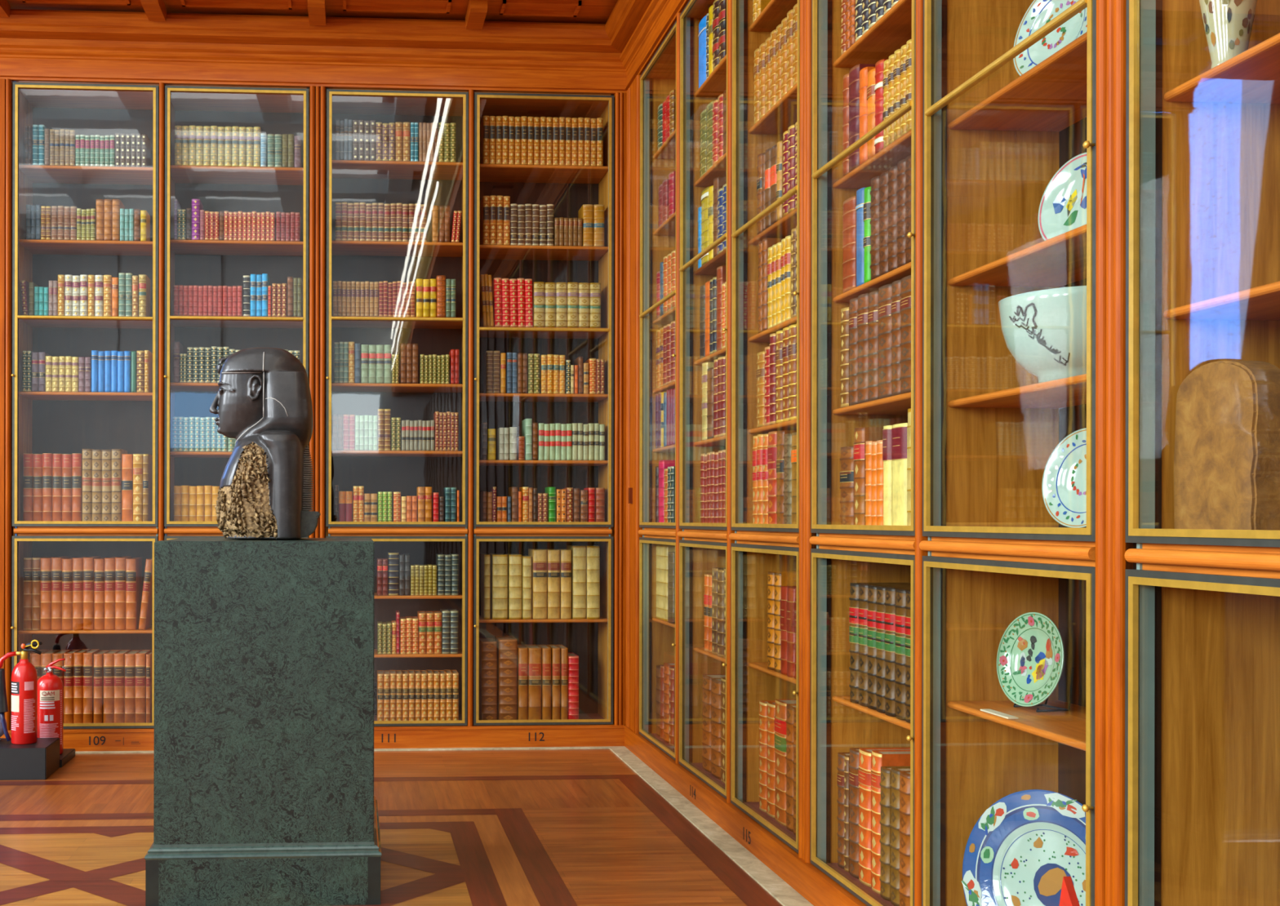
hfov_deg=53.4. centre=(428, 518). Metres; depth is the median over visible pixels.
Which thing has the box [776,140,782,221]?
book
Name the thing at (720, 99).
book
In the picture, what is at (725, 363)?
book
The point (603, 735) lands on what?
baseboard
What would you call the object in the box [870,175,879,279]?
book
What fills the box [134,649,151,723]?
book
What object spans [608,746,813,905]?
trim
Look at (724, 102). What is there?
book
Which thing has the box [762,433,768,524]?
book
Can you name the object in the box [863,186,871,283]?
book
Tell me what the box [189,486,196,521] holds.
book
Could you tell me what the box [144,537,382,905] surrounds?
pedestal
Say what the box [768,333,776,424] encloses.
book
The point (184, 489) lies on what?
book
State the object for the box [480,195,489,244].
book
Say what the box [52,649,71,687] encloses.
book
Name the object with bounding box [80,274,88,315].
book
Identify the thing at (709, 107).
book
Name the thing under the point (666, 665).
book
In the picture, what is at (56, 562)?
book
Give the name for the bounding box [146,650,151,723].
book
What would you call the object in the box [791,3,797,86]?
book
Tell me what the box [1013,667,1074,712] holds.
plate stand
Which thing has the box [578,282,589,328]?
book
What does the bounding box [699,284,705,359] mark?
book
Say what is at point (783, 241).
book
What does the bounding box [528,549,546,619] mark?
book
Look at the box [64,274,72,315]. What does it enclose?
book
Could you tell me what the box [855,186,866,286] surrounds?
book
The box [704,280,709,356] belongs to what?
book
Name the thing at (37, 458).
book
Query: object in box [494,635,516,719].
book
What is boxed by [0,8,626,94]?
trim
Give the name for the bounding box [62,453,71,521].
book
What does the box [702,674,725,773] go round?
book
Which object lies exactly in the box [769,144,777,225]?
book
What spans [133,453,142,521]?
book
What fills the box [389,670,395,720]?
book
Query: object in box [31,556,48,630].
book
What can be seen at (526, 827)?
floor
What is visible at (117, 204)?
book
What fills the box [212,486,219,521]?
book
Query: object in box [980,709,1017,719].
label card
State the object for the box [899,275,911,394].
book
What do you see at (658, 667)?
book
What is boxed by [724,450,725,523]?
book
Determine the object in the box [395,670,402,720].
book
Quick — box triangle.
[1058,876,1079,905]
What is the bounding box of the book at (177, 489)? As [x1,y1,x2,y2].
[173,485,181,521]
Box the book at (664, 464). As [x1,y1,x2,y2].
[657,459,675,522]
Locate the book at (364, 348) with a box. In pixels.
[360,344,368,383]
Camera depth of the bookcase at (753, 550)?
5.92 m
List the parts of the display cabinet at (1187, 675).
post, rail, glazed door, glazed door, panel, shelf, shelf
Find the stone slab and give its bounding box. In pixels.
[1173,360,1279,530]
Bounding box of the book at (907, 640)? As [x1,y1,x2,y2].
[904,589,911,723]
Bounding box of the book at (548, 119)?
[546,116,552,164]
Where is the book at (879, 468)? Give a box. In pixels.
[875,440,883,524]
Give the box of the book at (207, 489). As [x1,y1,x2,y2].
[204,485,213,521]
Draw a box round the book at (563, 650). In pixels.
[555,644,568,719]
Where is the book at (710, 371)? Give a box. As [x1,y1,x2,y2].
[706,367,714,439]
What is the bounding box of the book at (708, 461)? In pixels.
[706,452,710,523]
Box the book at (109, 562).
[104,556,118,630]
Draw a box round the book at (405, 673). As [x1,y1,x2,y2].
[401,670,408,720]
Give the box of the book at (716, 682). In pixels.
[711,678,721,779]
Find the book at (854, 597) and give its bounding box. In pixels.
[848,582,911,703]
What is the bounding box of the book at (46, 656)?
[40,649,59,676]
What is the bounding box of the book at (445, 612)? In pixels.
[440,608,449,653]
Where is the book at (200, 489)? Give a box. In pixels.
[196,485,204,521]
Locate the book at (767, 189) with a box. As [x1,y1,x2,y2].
[764,147,771,228]
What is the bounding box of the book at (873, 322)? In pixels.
[867,290,878,401]
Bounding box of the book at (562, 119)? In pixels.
[559,116,564,165]
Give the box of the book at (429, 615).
[425,611,434,653]
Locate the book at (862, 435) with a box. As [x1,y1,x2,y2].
[853,426,883,524]
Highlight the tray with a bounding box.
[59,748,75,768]
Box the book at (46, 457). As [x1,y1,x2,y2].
[42,453,52,521]
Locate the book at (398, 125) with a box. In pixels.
[395,121,402,160]
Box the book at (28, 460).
[22,453,33,520]
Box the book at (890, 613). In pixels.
[884,586,911,717]
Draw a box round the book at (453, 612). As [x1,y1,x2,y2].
[448,608,457,653]
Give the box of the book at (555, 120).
[552,117,559,165]
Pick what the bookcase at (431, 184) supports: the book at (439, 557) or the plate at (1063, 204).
the book at (439, 557)
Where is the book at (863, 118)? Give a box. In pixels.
[858,66,875,164]
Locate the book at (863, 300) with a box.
[857,293,868,404]
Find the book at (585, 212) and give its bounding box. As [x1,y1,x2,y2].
[577,204,593,246]
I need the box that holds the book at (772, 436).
[767,431,777,524]
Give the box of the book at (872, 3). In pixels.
[867,0,875,28]
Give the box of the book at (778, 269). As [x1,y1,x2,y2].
[775,241,781,324]
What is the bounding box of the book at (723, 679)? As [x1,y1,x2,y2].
[720,677,725,784]
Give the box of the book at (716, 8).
[712,0,719,71]
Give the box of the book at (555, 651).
[546,644,559,719]
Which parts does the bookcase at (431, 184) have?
post, panel, glazed door, shelf, shelf, shelf, shelf, shelf, glazed door, rail, shelf, shelf, panel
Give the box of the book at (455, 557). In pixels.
[449,553,458,595]
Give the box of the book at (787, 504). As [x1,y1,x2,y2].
[782,433,791,524]
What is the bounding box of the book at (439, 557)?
[435,554,444,595]
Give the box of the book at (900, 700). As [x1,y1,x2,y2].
[894,588,911,720]
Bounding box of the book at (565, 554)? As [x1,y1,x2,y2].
[558,549,571,619]
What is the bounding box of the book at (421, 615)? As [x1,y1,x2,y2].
[417,611,426,653]
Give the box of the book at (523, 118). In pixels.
[520,115,527,164]
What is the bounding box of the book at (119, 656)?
[113,649,130,723]
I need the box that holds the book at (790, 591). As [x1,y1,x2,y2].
[786,587,795,678]
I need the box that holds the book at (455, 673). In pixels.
[450,670,458,720]
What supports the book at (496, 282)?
on the bookcase at (568, 188)
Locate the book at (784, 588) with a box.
[780,586,796,675]
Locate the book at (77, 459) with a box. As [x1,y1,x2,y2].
[71,453,82,521]
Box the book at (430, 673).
[426,670,433,720]
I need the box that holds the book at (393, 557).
[387,551,399,595]
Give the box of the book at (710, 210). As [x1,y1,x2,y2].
[707,185,713,261]
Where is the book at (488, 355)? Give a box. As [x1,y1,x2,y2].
[483,351,493,393]
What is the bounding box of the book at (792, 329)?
[787,324,795,420]
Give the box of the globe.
[0,717,7,740]
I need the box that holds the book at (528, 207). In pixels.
[524,204,532,245]
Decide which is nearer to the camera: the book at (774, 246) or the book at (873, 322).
the book at (873, 322)
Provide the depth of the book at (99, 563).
8.08 m
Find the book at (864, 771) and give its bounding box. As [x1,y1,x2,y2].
[857,747,910,888]
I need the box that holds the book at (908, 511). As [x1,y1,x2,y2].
[906,408,911,525]
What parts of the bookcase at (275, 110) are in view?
panel, rail, shelf, shelf, glazed door, shelf, shelf, shelf, panel, panel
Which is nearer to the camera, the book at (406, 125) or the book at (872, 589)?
the book at (872, 589)
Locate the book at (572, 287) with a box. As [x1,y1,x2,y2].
[567,282,578,327]
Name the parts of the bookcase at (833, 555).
post, rail, glazed door, glazed door, panel, shelf, shelf, shelf, shelf, shelf, lock knob, lock knob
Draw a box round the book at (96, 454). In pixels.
[92,449,102,521]
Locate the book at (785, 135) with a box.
[782,129,788,217]
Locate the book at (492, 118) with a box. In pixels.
[488,115,495,164]
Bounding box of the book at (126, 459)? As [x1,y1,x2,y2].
[121,453,133,521]
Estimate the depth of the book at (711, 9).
6.59 m
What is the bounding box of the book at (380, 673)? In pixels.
[377,670,383,720]
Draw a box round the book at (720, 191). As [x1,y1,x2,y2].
[717,187,722,254]
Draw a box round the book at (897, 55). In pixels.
[893,48,901,141]
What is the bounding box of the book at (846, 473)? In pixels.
[840,445,853,524]
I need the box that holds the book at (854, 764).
[848,747,871,879]
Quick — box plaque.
[628,488,632,503]
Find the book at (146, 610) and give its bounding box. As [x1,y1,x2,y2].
[138,558,152,630]
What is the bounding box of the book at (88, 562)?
[83,556,100,630]
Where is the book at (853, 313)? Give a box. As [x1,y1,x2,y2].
[848,297,857,405]
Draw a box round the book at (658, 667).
[655,665,660,737]
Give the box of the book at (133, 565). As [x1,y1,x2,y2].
[125,557,142,630]
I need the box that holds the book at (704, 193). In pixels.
[701,186,710,266]
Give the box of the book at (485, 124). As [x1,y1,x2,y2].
[480,115,489,164]
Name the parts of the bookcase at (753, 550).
rail, glazed door, glazed door, panel, shelf, shelf, shelf, shelf, shelf, shelf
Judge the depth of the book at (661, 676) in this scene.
7.62 m
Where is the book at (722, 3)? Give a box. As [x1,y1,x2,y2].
[718,0,726,62]
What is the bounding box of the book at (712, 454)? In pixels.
[709,451,718,523]
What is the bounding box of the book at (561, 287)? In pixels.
[555,282,567,327]
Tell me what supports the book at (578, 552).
on the bookcase at (568, 188)
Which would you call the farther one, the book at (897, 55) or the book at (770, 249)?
the book at (770, 249)
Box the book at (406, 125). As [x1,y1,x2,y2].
[402,121,410,161]
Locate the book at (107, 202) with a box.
[103,199,111,240]
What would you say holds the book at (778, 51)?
on the bookcase at (753, 550)
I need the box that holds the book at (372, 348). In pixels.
[368,344,376,383]
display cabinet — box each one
[914,0,1096,905]
[1094,0,1279,905]
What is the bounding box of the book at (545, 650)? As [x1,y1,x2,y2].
[537,644,551,719]
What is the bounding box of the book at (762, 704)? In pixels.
[759,700,775,813]
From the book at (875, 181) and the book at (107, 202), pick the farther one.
the book at (107, 202)
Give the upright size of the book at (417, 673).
0.326 m
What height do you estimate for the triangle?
0.403 m
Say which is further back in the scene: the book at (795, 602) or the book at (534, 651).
the book at (534, 651)
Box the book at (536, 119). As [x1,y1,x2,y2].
[533,116,540,164]
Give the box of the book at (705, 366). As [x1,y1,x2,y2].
[701,361,714,440]
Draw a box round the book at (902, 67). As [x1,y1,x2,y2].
[899,44,906,136]
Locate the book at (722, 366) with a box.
[720,355,725,435]
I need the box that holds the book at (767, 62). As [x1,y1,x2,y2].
[764,36,770,113]
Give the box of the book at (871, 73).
[866,68,875,159]
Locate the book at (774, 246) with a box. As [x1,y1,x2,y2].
[771,244,776,327]
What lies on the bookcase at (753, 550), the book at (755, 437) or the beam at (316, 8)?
the book at (755, 437)
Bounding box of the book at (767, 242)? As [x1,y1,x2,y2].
[761,237,782,331]
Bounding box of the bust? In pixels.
[209,346,320,539]
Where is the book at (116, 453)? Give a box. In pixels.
[111,448,127,521]
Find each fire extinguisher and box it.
[0,640,42,744]
[37,658,66,755]
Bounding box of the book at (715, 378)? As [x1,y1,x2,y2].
[713,359,717,437]
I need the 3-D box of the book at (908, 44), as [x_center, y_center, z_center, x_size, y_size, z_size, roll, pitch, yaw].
[1.727,-1.474,4.252,0.196,0.311,0.045,0,0,-3]
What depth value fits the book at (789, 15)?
5.39 m
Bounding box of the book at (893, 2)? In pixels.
[891,0,898,7]
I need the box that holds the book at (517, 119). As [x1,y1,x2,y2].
[514,116,520,164]
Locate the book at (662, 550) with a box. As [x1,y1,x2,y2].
[656,544,675,621]
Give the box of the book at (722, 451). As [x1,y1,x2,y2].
[721,449,725,523]
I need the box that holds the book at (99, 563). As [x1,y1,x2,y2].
[93,557,105,630]
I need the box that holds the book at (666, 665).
[662,662,675,743]
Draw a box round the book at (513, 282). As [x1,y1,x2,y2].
[509,278,517,327]
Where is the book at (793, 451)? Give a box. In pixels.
[791,431,796,524]
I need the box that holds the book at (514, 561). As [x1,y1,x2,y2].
[506,554,521,619]
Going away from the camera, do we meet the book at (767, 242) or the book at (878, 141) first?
the book at (878, 141)
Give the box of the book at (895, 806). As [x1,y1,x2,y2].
[889,767,910,905]
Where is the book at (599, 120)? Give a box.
[596,117,603,166]
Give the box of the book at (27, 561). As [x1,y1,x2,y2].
[23,556,37,631]
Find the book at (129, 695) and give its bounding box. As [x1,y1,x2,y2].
[124,650,139,723]
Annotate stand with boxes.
[0,737,75,780]
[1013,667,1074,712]
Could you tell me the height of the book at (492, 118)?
0.318 m
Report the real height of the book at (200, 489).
0.245 m
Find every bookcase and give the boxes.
[10,81,159,728]
[158,82,310,541]
[309,85,468,726]
[466,88,613,726]
[638,20,676,760]
[675,0,728,799]
[726,0,799,853]
[798,0,915,905]
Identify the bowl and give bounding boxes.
[998,285,1086,382]
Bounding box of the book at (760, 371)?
[755,351,764,427]
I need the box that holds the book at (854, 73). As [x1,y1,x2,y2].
[848,63,875,172]
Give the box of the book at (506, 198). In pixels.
[503,195,510,244]
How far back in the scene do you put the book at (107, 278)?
8.08 m
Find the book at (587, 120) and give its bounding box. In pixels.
[584,117,590,165]
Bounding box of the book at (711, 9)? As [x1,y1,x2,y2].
[707,4,713,75]
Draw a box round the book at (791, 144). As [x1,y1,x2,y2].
[787,124,795,213]
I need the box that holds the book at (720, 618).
[716,568,724,657]
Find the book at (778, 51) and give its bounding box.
[775,23,781,102]
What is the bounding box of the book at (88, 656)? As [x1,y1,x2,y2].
[83,648,99,723]
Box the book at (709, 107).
[706,100,714,171]
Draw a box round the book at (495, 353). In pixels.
[493,351,500,393]
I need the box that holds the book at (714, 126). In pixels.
[711,99,717,164]
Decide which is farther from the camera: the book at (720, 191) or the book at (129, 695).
the book at (129, 695)
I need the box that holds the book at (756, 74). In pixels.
[753,48,759,124]
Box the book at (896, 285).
[890,280,901,395]
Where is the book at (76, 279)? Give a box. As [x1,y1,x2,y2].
[72,275,79,315]
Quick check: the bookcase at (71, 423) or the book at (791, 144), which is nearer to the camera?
the book at (791, 144)
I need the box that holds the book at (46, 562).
[40,556,55,630]
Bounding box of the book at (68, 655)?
[63,649,79,723]
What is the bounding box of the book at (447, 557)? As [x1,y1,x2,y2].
[444,554,451,595]
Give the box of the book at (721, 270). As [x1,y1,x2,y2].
[715,265,726,351]
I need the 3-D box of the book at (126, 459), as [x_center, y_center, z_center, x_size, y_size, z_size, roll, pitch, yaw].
[-1.968,-0.194,8.202,0.071,0.450,0.238,0,0,-3]
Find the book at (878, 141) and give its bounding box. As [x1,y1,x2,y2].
[874,58,888,154]
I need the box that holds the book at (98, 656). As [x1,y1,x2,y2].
[93,650,108,723]
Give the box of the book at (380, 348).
[376,344,383,383]
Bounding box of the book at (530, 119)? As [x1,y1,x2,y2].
[527,116,533,164]
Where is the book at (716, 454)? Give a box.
[713,452,718,523]
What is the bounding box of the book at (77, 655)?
[73,648,90,723]
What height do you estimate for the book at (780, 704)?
0.538 m
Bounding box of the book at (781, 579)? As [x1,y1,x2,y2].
[773,572,796,672]
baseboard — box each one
[0,724,625,751]
[623,725,866,905]
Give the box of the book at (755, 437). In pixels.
[752,435,757,524]
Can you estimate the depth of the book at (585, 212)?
8.27 m
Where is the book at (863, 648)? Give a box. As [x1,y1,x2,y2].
[857,583,911,706]
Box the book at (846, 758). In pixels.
[844,755,849,872]
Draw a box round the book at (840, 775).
[836,752,849,869]
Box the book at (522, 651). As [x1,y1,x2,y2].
[516,644,528,719]
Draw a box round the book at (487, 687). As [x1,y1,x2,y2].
[478,638,497,719]
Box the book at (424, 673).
[419,670,427,720]
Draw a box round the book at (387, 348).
[383,344,391,383]
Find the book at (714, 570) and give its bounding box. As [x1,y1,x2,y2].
[711,567,725,654]
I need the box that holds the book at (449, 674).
[444,670,452,720]
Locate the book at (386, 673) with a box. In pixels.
[382,670,390,720]
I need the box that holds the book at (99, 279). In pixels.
[94,275,103,315]
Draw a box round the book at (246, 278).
[243,275,250,316]
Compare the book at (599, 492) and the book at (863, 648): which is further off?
the book at (599, 492)
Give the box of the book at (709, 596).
[707,574,711,653]
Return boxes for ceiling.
[7,0,617,23]
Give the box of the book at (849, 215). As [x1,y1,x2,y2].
[842,195,856,293]
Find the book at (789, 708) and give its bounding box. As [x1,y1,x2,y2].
[785,704,795,831]
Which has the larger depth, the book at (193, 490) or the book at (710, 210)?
the book at (193, 490)
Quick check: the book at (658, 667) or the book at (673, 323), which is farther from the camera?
the book at (658, 667)
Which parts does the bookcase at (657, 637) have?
rail, glazed door, glazed door, panel, shelf, shelf, shelf, shelf, shelf, shelf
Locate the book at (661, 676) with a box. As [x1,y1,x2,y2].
[659,665,663,739]
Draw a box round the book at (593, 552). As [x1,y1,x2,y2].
[582,545,599,619]
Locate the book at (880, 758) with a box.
[871,750,910,894]
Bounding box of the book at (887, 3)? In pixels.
[883,0,891,13]
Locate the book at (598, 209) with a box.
[593,204,604,246]
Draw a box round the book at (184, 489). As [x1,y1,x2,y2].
[181,485,191,521]
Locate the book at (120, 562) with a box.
[115,556,131,630]
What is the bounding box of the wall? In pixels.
[18,80,613,537]
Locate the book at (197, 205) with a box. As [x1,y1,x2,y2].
[191,199,203,239]
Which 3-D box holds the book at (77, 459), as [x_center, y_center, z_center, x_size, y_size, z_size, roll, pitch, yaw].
[-2.291,-0.196,8.182,0.061,0.453,0.238,0,0,-3]
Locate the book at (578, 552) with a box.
[566,545,586,619]
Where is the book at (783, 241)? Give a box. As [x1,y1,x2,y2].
[780,238,785,322]
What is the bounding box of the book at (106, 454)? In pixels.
[102,449,111,521]
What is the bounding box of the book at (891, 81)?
[888,53,893,145]
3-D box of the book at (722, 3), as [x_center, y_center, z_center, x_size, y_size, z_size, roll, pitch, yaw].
[1.605,-2.531,6.429,0.210,0.357,0.097,0,0,-3]
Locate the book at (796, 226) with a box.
[795,226,796,315]
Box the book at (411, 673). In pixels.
[407,670,414,720]
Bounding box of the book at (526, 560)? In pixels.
[521,555,531,619]
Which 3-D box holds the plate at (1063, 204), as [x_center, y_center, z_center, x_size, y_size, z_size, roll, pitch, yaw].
[1.848,-0.909,3.541,0.066,0.280,0.274,0,0,-19]
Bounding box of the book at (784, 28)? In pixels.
[780,17,786,97]
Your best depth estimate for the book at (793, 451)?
5.32 m
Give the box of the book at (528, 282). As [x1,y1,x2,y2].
[524,278,533,327]
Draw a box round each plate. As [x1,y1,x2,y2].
[961,789,1085,905]
[996,612,1064,706]
[1013,0,1087,75]
[1037,151,1086,240]
[1041,427,1086,528]
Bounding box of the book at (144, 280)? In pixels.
[138,274,150,316]
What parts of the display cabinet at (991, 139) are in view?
panel, rail, glazed door, glazed door, shelf, shelf, shelf, shelf, panel, lock knob, lock knob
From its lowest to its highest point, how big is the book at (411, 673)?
0.328 m
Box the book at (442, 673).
[438,670,446,720]
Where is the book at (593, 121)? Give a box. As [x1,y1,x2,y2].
[590,118,596,165]
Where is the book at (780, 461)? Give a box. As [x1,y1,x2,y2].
[776,430,796,524]
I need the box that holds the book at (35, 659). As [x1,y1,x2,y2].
[30,649,48,679]
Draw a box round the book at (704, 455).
[703,453,706,523]
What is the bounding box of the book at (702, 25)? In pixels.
[697,15,706,88]
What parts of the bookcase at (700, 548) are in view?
rail, glazed door, glazed door, panel, shelf, shelf, shelf, shelf, shelf, shelf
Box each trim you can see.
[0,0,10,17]
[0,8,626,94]
[0,78,14,730]
[75,746,608,754]
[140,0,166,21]
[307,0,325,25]
[465,0,487,29]
[604,0,688,90]
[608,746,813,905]
[612,92,626,725]
[625,74,642,733]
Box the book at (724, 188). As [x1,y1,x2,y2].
[722,183,726,250]
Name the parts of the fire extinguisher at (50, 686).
squeeze lever, carrying handle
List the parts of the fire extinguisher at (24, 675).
cord, handle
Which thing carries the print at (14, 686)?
on the fire extinguisher at (24, 675)
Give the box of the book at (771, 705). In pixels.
[766,702,775,818]
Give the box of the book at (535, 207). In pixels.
[532,204,539,245]
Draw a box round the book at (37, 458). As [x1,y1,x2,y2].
[32,453,42,520]
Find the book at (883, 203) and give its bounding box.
[879,171,888,275]
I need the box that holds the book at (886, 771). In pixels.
[879,766,910,901]
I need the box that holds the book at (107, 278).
[103,275,113,316]
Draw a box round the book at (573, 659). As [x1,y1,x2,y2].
[568,653,578,719]
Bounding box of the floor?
[0,749,782,905]
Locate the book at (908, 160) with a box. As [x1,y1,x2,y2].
[904,155,911,264]
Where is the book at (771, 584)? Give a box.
[767,571,796,670]
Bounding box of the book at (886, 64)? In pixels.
[882,58,888,148]
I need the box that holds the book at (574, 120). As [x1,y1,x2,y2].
[571,117,577,165]
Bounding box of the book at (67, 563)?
[62,557,73,630]
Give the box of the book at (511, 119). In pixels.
[508,115,514,164]
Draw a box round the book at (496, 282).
[491,277,502,326]
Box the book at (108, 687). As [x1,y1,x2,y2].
[102,649,119,723]
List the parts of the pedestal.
moulding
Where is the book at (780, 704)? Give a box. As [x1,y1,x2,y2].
[774,698,795,826]
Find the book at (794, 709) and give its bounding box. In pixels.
[792,708,795,835]
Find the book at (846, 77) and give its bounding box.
[842,73,848,176]
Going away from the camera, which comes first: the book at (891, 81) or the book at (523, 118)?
the book at (891, 81)
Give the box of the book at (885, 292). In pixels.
[877,283,892,399]
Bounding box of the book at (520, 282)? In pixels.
[516,278,524,327]
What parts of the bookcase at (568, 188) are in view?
rail, shelf, glazed door, shelf, shelf, shelf, shelf, shelf, glazed door, panel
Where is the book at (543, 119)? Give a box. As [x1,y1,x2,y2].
[540,116,546,164]
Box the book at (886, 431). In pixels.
[882,425,892,525]
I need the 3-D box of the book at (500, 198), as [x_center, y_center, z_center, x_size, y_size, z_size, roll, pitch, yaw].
[0.466,-1.973,8.325,0.044,0.327,0.200,0,0,-3]
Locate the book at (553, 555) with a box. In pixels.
[546,549,559,619]
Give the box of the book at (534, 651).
[524,644,541,719]
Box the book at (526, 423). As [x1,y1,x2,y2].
[522,418,532,460]
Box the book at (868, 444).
[865,440,876,524]
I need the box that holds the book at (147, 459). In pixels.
[142,453,152,521]
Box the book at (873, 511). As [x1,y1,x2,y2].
[871,441,876,524]
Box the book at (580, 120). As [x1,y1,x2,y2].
[577,117,584,165]
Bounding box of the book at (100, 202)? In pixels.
[96,199,103,240]
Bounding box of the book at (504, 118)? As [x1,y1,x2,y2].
[502,115,508,164]
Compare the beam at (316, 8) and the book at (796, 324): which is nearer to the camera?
the book at (796, 324)
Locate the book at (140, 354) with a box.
[136,351,144,392]
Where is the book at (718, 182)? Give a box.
[712,176,726,257]
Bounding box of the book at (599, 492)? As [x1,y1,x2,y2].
[595,488,604,521]
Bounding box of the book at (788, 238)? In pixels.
[784,235,791,320]
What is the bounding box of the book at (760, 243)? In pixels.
[757,240,762,333]
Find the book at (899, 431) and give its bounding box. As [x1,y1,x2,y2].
[891,422,907,525]
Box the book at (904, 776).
[898,770,910,905]
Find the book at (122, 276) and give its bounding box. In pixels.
[118,272,125,316]
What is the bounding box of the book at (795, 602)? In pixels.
[794,587,796,679]
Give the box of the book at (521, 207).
[517,204,524,245]
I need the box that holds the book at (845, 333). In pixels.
[840,306,849,408]
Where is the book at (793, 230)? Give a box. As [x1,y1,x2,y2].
[791,227,795,318]
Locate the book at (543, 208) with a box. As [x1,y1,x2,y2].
[539,204,546,245]
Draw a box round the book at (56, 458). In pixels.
[52,453,62,521]
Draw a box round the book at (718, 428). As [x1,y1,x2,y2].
[716,357,720,436]
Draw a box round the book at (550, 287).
[544,282,555,327]
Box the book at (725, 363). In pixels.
[724,363,725,435]
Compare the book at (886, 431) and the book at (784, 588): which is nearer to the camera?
the book at (886, 431)
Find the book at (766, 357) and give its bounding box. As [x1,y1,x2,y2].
[764,346,769,426]
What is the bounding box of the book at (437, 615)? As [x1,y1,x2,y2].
[432,611,441,653]
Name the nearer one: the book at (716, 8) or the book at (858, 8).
the book at (858, 8)
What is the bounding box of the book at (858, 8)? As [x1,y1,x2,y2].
[854,0,862,41]
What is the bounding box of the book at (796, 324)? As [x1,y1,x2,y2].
[795,324,796,418]
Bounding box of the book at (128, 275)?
[125,272,133,316]
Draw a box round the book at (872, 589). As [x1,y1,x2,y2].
[866,585,911,710]
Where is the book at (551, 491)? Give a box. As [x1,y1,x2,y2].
[545,487,555,521]
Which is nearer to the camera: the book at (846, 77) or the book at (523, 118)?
the book at (846, 77)
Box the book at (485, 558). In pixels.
[480,554,490,619]
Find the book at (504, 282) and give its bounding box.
[501,278,510,327]
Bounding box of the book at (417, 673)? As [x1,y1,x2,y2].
[413,670,421,720]
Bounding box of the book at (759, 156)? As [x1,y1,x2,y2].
[756,152,763,234]
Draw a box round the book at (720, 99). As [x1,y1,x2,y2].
[717,93,723,159]
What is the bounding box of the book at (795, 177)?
[794,122,796,208]
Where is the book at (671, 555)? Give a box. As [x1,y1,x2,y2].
[667,551,675,623]
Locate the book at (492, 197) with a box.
[489,195,496,244]
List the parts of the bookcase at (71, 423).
panel, glazed door, shelf, shelf, shelf, shelf, shelf, glazed door, rail, panel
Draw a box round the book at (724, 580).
[723,568,725,658]
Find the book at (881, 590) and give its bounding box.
[875,586,911,713]
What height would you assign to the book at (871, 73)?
0.321 m
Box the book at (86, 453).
[82,448,93,521]
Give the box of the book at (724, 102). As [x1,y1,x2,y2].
[722,89,726,154]
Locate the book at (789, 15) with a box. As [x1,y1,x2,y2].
[786,8,792,92]
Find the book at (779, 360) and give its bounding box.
[775,329,782,423]
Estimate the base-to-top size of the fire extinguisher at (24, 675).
0.604 m
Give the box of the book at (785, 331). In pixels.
[782,326,788,422]
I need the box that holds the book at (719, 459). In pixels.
[717,450,721,523]
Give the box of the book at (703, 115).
[699,109,706,177]
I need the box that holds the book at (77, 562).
[72,556,87,630]
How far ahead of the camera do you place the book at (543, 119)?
8.25 m
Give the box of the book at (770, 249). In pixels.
[767,246,772,328]
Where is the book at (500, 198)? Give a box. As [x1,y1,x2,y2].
[496,195,503,244]
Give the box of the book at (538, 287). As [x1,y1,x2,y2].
[532,281,545,327]
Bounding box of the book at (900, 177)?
[896,159,905,267]
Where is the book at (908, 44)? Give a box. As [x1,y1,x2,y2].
[905,39,911,132]
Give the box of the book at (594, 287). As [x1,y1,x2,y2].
[589,282,600,328]
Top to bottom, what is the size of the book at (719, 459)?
0.387 m
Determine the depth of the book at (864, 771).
4.58 m
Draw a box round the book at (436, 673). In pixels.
[432,670,439,720]
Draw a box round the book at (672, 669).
[668,666,675,746]
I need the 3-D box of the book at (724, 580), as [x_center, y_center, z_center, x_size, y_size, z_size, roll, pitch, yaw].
[1.620,0.483,6.326,0.238,0.455,0.102,0,0,-3]
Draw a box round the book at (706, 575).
[703,573,711,651]
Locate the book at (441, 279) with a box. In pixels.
[435,275,445,317]
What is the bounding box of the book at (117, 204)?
[111,199,124,240]
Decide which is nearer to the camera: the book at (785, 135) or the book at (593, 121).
the book at (785, 135)
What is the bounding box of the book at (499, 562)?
[489,554,507,619]
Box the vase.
[1199,0,1257,68]
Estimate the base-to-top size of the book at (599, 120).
0.320 m
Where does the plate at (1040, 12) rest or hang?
on the plate stand
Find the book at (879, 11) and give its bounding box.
[875,0,884,22]
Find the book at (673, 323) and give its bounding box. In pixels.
[670,320,675,382]
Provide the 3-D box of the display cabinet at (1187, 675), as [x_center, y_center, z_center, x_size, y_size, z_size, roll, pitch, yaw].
[1.865,-0.657,2.496,0.490,4.280,1.046,0,0,-3]
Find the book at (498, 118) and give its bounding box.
[495,115,502,164]
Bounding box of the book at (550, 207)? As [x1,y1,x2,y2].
[546,204,554,245]
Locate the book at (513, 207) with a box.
[510,203,517,244]
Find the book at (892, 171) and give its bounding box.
[887,165,897,271]
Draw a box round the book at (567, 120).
[564,117,571,165]
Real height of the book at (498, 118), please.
0.317 m
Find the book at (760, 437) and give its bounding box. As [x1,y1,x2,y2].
[756,434,763,524]
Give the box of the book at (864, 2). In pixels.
[862,0,868,35]
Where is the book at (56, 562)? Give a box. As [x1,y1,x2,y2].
[51,556,70,630]
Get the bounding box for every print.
[11,683,17,693]
[11,715,18,730]
[40,697,54,700]
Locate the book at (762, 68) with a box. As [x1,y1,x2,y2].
[758,42,765,119]
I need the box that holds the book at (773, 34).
[769,29,776,108]

